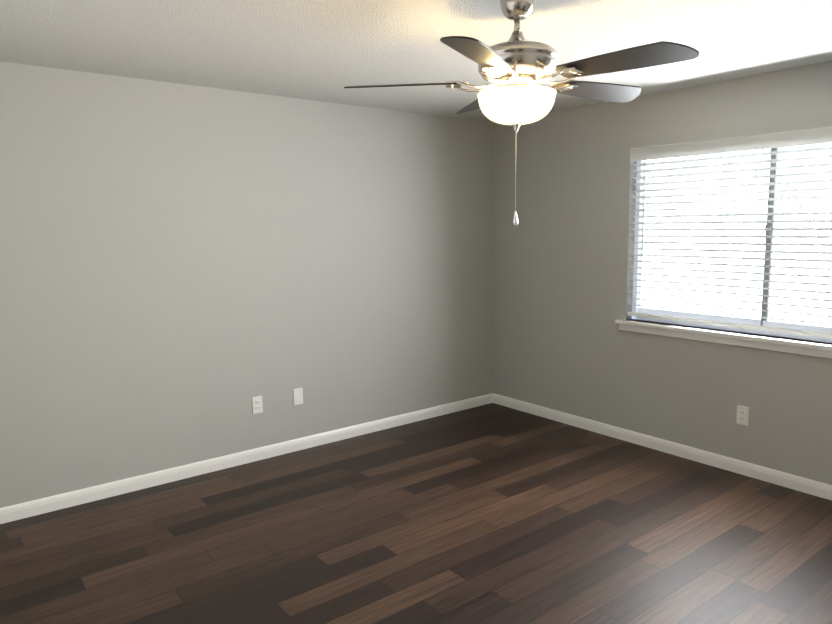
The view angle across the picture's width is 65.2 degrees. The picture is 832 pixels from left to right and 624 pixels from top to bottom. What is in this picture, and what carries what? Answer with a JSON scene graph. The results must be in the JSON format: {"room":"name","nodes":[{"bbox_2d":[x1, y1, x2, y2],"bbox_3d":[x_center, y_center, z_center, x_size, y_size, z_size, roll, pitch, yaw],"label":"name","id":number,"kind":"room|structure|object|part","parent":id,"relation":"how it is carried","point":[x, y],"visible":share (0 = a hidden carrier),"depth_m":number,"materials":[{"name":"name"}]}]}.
{"room":"empty bedroom","nodes":[
{"label":"empty bedroom","id":0,"kind":"room"},
{"bbox_2d":[0,61,493,507],"bbox_3d":[-1.059,-0.212,4.421,4.600,2.440,0.150,-7,10,-38],"label":"wall","id":1,"kind":"structure","parent":0,"point":[188,273],"depth_m":4.15,"materials":[{"name":"grey paint"}]},
{"bbox_2d":[0,393,492,523],"bbox_3d":[-0.995,0.963,4.512,4.300,0.085,0.014,-7,10,-38],"label":"baseboard","id":2,"kind":"structure","parent":1,"relation":"attached to","point":[60,501],"depth_m":4.26,"materials":[{"name":"white wood"}]},
{"bbox_2d":[252,396,262,413],"bbox_3d":[-1.075,0.631,4.411,0.072,0.118,0.010,-7,10,-38],"label":"electrical outlet","id":3,"kind":"object","parent":1,"relation":"attached to","point":[257,404],"visible":1,"depth_m":4.41,"materials":[{"name":"white plastic"}]},
{"bbox_2d":[293,387,302,404],"bbox_3d":[-0.833,0.597,4.599,0.072,0.118,0.010,-7,10,-38],"label":"electrical outlet","id":4,"kind":"object","parent":1,"relation":"attached to","point":[298,395],"visible":1,"depth_m":4.60,"materials":[{"name":"white plastic"}]},
{"bbox_2d":[0,403,831,623],"bbox_3d":[0.499,1.403,1.849,5.600,0.120,6.400,-7,10,-38],"label":"floor","id":5,"kind":"structure","parent":0,"point":[492,513],"depth_m":3.28,"materials":[{"name":"laminate"}]},
{"bbox_2d":[0,0,831,122],"bbox_3d":[0.471,-1.135,1.512,5.600,0.120,6.400,-7,10,-38],"label":"ceiling","id":6,"kind":"structure","parent":0,"point":[324,50],"depth_m":3.04,"materials":[{"name":"white paint"}]},
{"bbox_2d":[344,0,698,225],"bbox_3d":[0.433,-0.772,2.529,1.255,0.866,1.273,-7,10,-38],"label":"fan","id":7,"kind":"object","parent":6,"relation":"hanging from","point":[517,67],"visible":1,"depth_m":2.39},
{"bbox_3d":[0.389,-0.787,2.517,0.304,0.114,0.304,-7,10,-38],"label":"lamp shade","id":8,"kind":"part","parent":7,"relation":"part of","materials":[{"name":"white glass"}]},
{"bbox_2d":[493,61,831,484],"bbox_3d":[2.128,-0.189,3.974,0.150,2.440,4.500,-7,10,-38],"label":"wall","id":9,"kind":"structure","parent":0,"point":[563,250],"depth_m":4.67,"materials":[{"name":"grey paint"}]},
{"bbox_2d":[493,393,831,500],"bbox_3d":[2.044,0.981,4.120,0.014,0.085,4.366,-7,10,-38],"label":"baseboard","id":10,"kind":"structure","parent":9,"relation":"attached to","point":[797,483],"depth_m":4.42,"materials":[{"name":"white wood"}]},
{"bbox_2d":[615,319,831,358],"bbox_3d":[2.098,0.180,3.990,0.145,0.075,1.950,-7,10,-38],"label":"window sill","id":11,"kind":"structure","parent":9,"relation":"attached to","point":[798,346],"depth_m":4.06,"materials":[{"name":"white wood"}]},
{"bbox_2d":[632,144,831,342],"bbox_3d":[2.146,-0.453,3.950,0.054,1.190,1.830,-7,10,-38],"label":"window","id":12,"kind":"structure","parent":9,"relation":"in","point":[766,322],"depth_m":4.11,"materials":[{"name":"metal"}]},
{"bbox_2d":[627,126,831,338],"bbox_3d":[2.087,-0.469,3.901,0.070,1.169,1.826,-7,10,-38],"label":"window blinds","id":13,"kind":"object","parent":12,"relation":"attached to","point":[815,136],"visible":1,"depth_m":4.02,"materials":[{"name":"white plastic"}]},
{"bbox_2d":[736,405,748,425],"bbox_3d":[2.046,0.649,4.073,0.010,0.118,0.072,-7,10,-38],"label":"outlet","id":14,"kind":"object","parent":9,"relation":"attached to","point":[742,415],"visible":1,"depth_m":4.07,"materials":[{"name":"white plastic"}]},
{"label":"outside","id":15,"kind":"structure","parent":0,"visible":0},
{"bbox_2d":[640,143,831,326],"bbox_3d":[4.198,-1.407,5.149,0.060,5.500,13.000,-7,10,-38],"label":"window glass","id":16,"kind":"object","parent":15,"point":[749,262],"depth_m":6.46,"materials":[{"name":"clear glass"}]}
]}

